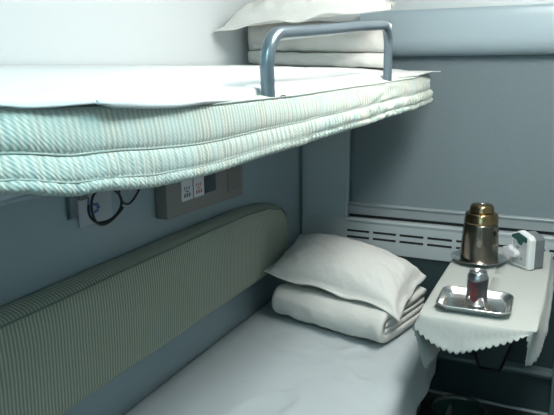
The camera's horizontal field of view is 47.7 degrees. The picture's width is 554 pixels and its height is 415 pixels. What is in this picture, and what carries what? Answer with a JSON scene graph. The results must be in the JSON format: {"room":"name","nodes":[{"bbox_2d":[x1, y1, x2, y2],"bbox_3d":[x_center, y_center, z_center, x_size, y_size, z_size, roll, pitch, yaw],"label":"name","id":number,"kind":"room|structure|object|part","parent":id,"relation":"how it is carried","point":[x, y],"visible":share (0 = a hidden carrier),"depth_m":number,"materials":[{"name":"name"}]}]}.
{"room":"train carriage","nodes":[
{"label":"train carriage","id":0,"kind":"room"},
{"bbox_2d":[0,0,299,414],"bbox_3d":[-0.631,0.041,1.565,0.100,2.270,3.722,5,14,24],"label":"wall","id":1,"kind":"structure","parent":0,"point":[40,248],"depth_m":1.83,"materials":[{"name":"paint"}]},
{"bbox_2d":[78,191,112,227],"bbox_3d":[-0.498,-0.009,1.716,0.005,0.102,0.135,5,14,24],"label":"card","id":2,"kind":"object","parent":1,"relation":"attached to","point":[102,201],"visible":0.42,"depth_m":1.72,"materials":[{"name":"grey paper"}]},
{"bbox_2d":[87,190,123,225],"bbox_3d":[-0.464,-0.005,1.700,0.023,0.105,0.138,5,14,24],"label":"cable","id":3,"kind":"object","parent":1,"relation":"hanging from","point":[106,222],"visible":0.91,"depth_m":1.69,"materials":[{"name":"black rubber"}]},
{"bbox_2d":[118,189,139,204],"bbox_3d":[-0.427,-0.086,1.848,0.006,0.151,0.132,5,14,24],"label":"cable","id":4,"kind":"object","parent":1,"relation":"hanging from","point":[138,190],"visible":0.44,"depth_m":1.85,"materials":[{"name":"black rubber"}]},
{"bbox_2d":[0,203,287,414],"bbox_3d":[-0.440,0.307,1.822,0.074,0.322,2.231,5,14,24],"label":"backrest cushion","id":5,"kind":"object","parent":1,"relation":"attached to","point":[61,342],"visible":0.94,"depth_m":1.76,"materials":[{"name":"green fabric"}]},
{"bbox_2d":[155,164,242,219],"bbox_3d":[-0.255,-0.089,2.181,0.049,0.182,0.509,5,14,24],"label":"control panel","id":6,"kind":"object","parent":1,"relation":"attached to","point":[173,200],"visible":0.61,"depth_m":2.11,"materials":[{"name":"grey plastic"}]},
{"bbox_2d":[181,180,192,201],"bbox_3d":[-0.294,-0.061,2.048,0.005,0.077,0.064,5,14,24],"label":"switch plate","id":7,"kind":"object","parent":6,"relation":"attached to","point":[186,186],"depth_m":2.05,"materials":[{"name":"grey plastic"}]},
{"bbox_2d":[193,177,203,197],"bbox_3d":[-0.264,-0.075,2.111,0.005,0.077,0.063,5,14,24],"label":"switch plate","id":8,"kind":"object","parent":6,"relation":"attached to","point":[198,184],"depth_m":2.11,"materials":[{"name":"white plastic"}]},
{"bbox_2d":[204,173,215,192],"bbox_3d":[-0.233,-0.092,2.179,0.003,0.075,0.073,5,14,24],"label":"socket","id":9,"kind":"object","parent":6,"relation":"attached to","point":[209,180],"depth_m":2.18,"materials":[{"name":"grey plastic"}]},
{"bbox_3d":[-0.160,-0.115,2.333,0.004,0.099,0.096,5,14,24],"label":"plate","id":10,"kind":"part","parent":6,"relation":"part of","materials":[{"name":"grey"}]},
{"bbox_2d":[0,20,432,219],"bbox_3d":[-0.118,-0.243,1.677,0.695,0.515,2.256,5,14,24],"label":"upper berth","id":11,"kind":"object","parent":1,"relation":"attached to","point":[73,153],"visible":0.73,"depth_m":0.91,"materials":[{"name":"white fabric"}]},
{"bbox_3d":[-0.116,-0.277,1.668,0.684,0.142,2.253,5,14,24],"label":"mattress","id":12,"kind":"part","parent":11,"relation":"part of","materials":[{"name":"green fabric"}]},
{"bbox_2d":[0,65,440,108],"bbox_3d":[-0.121,-0.345,1.649,0.674,0.068,2.215,5,14,24],"label":"sheet","id":13,"kind":"object","parent":11,"relation":"on","point":[21,86],"visible":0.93,"depth_m":1.03,"materials":[{"name":"white fabric"}]},
{"bbox_2d":[248,21,391,67],"bbox_3d":[0.189,-0.640,2.476,0.536,0.182,0.380,2,13,13],"label":"quilt","id":14,"kind":"object","parent":13,"relation":"on","point":[364,49],"visible":0.66,"depth_m":2.31,"materials":[{"name":"white fabric"}]},
{"bbox_2d":[214,0,395,31],"bbox_3d":[0.150,-0.728,2.276,0.610,0.181,0.482,4,13,19],"label":"pillow","id":15,"kind":"object","parent":14,"relation":"on","point":[258,12],"visible":1,"depth_m":2.09,"materials":[{"name":"white fabric"}]},
{"bbox_3d":[0.158,-0.349,1.524,0.027,0.246,0.867,5,14,24],"label":"guard rail","id":16,"kind":"part","parent":11,"relation":"part of","materials":[{"name":"grey metal"}]},
{"bbox_2d":[300,145,302,234],"bbox_3d":[0.114,-0.531,2.952,0.012,1.770,0.012,5,14,24],"label":"trim","id":17,"kind":"structure","parent":1,"relation":"attached to","point":[301,147],"depth_m":3.04,"materials":[{"name":"grey paint"}]},
{"bbox_2d":[396,255,553,412],"bbox_3d":[1.115,0.568,2.848,2.100,0.655,0.196,5,14,24],"label":"wall","id":18,"kind":"structure","parent":0,"point":[508,388],"depth_m":2.85,"materials":[{"name":"paint"}]},
{"bbox_2d":[303,0,553,241],"bbox_3d":[1.102,-0.538,2.593,2.100,1.615,0.213,5,14,24],"label":"wall window","id":19,"kind":"structure","parent":18,"relation":"in","point":[323,158],"depth_m":2.95,"materials":[{"name":"laminate"}]},
{"bbox_2d":[302,214,553,261],"bbox_3d":[1.068,0.196,2.665,2.077,0.151,0.007,5,14,24],"label":"grille","id":20,"kind":"object","parent":19,"relation":"attached to","point":[399,241],"visible":0.59,"depth_m":2.89,"materials":[{"name":"white metal"}]},
{"bbox_2d":[348,3,553,234],"bbox_3d":[1.090,-0.337,2.531,1.677,0.932,0.112,5,14,24],"label":"roller blind","id":21,"kind":"object","parent":19,"relation":"attached to","point":[486,133],"visible":0.8,"depth_m":2.66,"materials":[{"name":"fabric"}]},
{"bbox_2d":[473,247,513,372],"bbox_3d":[0.791,0.465,2.338,0.329,0.417,0.910,5,14,24],"label":"table","id":22,"kind":"object","parent":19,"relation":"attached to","point":[493,359],"visible":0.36,"depth_m":2.46,"materials":[{"name":"black metal"},{"name":"laminate"},{"name":"painted metal"}]},
{"bbox_2d":[412,247,553,367],"bbox_3d":[0.783,0.355,2.271,0.396,0.197,0.916,5,14,24],"label":"tablecloth","id":23,"kind":"object","parent":22,"relation":"on","point":[435,328],"visible":0.84,"depth_m":1.95,"materials":[{"name":"white fabric"}]},
{"bbox_2d":[436,286,513,316],"bbox_3d":[0.632,0.302,2.002,0.229,0.024,0.202,5,14,24],"label":"serving tray","id":24,"kind":"object","parent":23,"relation":"on","point":[450,298],"visible":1,"depth_m":2.02,"materials":[{"name":"silver metal"}]},
{"bbox_2d":[466,268,488,307],"bbox_3d":[0.636,0.256,1.991,0.066,0.116,0.067,5,14,24],"label":"soda can","id":25,"kind":"object","parent":24,"relation":"on","point":[477,285],"visible":1,"depth_m":1.97,"materials":[{"name":"silver metal"}]},
{"bbox_2d":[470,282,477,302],"bbox_3d":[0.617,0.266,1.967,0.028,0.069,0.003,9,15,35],"label":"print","id":26,"kind":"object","parent":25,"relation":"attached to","point":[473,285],"depth_m":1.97,"materials":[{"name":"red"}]},
{"bbox_2d":[466,279,487,301],"bbox_3d":[0.628,0.262,1.971,0.061,0.076,0.020,4,13,19],"label":"print","id":27,"kind":"object","parent":25,"relation":"attached to","point":[476,289],"depth_m":1.96,"materials":[{"name":"red"}]},
{"bbox_3d":[0.636,0.202,1.979,0.054,0.005,0.054,5,14,24],"label":"can lid","id":28,"kind":"part","parent":25,"relation":"part of","materials":[{"name":"silver metal"}]},
{"bbox_2d":[451,250,505,266],"bbox_3d":[0.787,0.202,2.454,0.207,0.020,0.207,5,14,24],"label":"saucer","id":29,"kind":"object","parent":23,"relation":"on","point":[456,254],"visible":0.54,"depth_m":2.44,"materials":[{"name":"silver metal"}]},
{"bbox_2d":[460,202,498,264],"bbox_3d":[0.788,0.093,2.429,0.144,0.232,0.144,5,14,24],"label":"thermos","id":30,"kind":"object","parent":29,"relation":"on","point":[480,233],"visible":0.97,"depth_m":2.38,"materials":[{"name":"brushed steel"},{"name":"brass"}]},
{"bbox_3d":[0.788,0.000,2.408,0.093,0.032,0.093,5,14,24],"label":"stopper lid","id":31,"kind":"part","parent":30,"relation":"part of","materials":[{"name":"gold metal"}]},
{"bbox_2d":[502,230,544,269],"bbox_3d":[0.938,0.154,2.390,0.098,0.141,0.122,-6,14,-22],"label":"plastic box","id":32,"kind":"object","parent":23,"relation":"on","point":[526,250],"visible":1,"depth_m":2.35,"materials":[{"name":"white plastic"}]},
{"bbox_3d":[0.918,0.171,2.373,0.003,0.092,0.072,-6,14,-22],"label":"panel","id":33,"kind":"part","parent":32,"relation":"part of","materials":[{"name":"grey plastic"}]},
{"bbox_2d":[428,389,548,414],"bbox_3d":[1.073,0.903,2.825,2.100,0.010,0.018,5,14,24],"label":"trim","id":34,"kind":"structure","parent":18,"relation":"in","point":[429,390],"depth_m":2.84,"materials":[{"name":"grey metal"}]},
{"bbox_2d":[437,349,552,379],"bbox_3d":[1.067,0.717,2.773,2.100,0.046,0.040,5,14,24],"label":"trim","id":35,"kind":"structure","parent":18,"relation":"attached to","point":[535,371],"depth_m":2.78,"materials":[{"name":"grey paint"}]},
{"bbox_2d":[549,362,553,414],"bbox_3d":[1.200,0.589,2.672,0.027,0.632,0.056,5,14,24],"label":"trim","id":36,"kind":"structure","parent":18,"relation":"attached to","point":[551,405],"depth_m":2.70,"materials":[{"name":"grey paint"}]},
{"bbox_2d":[418,392,538,414],"bbox_3d":[0.089,1.402,0.882,2.600,0.100,4.872,5,14,24],"label":"floor","id":37,"kind":"structure","parent":0,"point":[425,409],"depth_m":2.82,"materials":[{"name":"plastic"}]},
{"bbox_2d":[416,403,420,414],"bbox_3d":[-0.098,0.874,1.895,0.728,0.492,2.320,5,14,24],"label":"lower berth","id":38,"kind":"object","parent":37,"relation":"on","point":[419,406],"visible":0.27,"depth_m":2.77,"materials":[{"name":"grey paint"}]},
{"bbox_2d":[123,300,436,414],"bbox_3d":[-0.076,0.731,1.853,0.760,0.238,2.321,5,14,24],"label":"sheet","id":39,"kind":"object","parent":38,"relation":"on","point":[270,363],"visible":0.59,"depth_m":2.12,"materials":[{"name":"white fabric"}]},
{"bbox_2d":[272,281,426,342],"bbox_3d":[0.280,0.383,2.549,0.522,0.136,0.398,9,16,36],"label":"quilt","id":40,"kind":"object","parent":39,"relation":"on","point":[305,303],"visible":0.66,"depth_m":2.39,"materials":[{"name":"white fabric"}]},
{"bbox_2d":[264,233,425,321],"bbox_3d":[0.276,0.231,2.603,0.708,0.195,0.463,8,15,34],"label":"pillow","id":41,"kind":"object","parent":40,"relation":"on","point":[344,267],"visible":1,"depth_m":2.44,"materials":[{"name":"white fabric"}]},
{"bbox_2d":[431,394,487,414],"bbox_3d":[0.690,0.879,2.398,0.209,0.248,0.209,5,14,24],"label":"waste bin","id":42,"kind":"object","parent":37,"relation":"on","point":[450,404],"visible":1,"depth_m":2.46,"materials":[{"name":"black plastic"}]}
]}

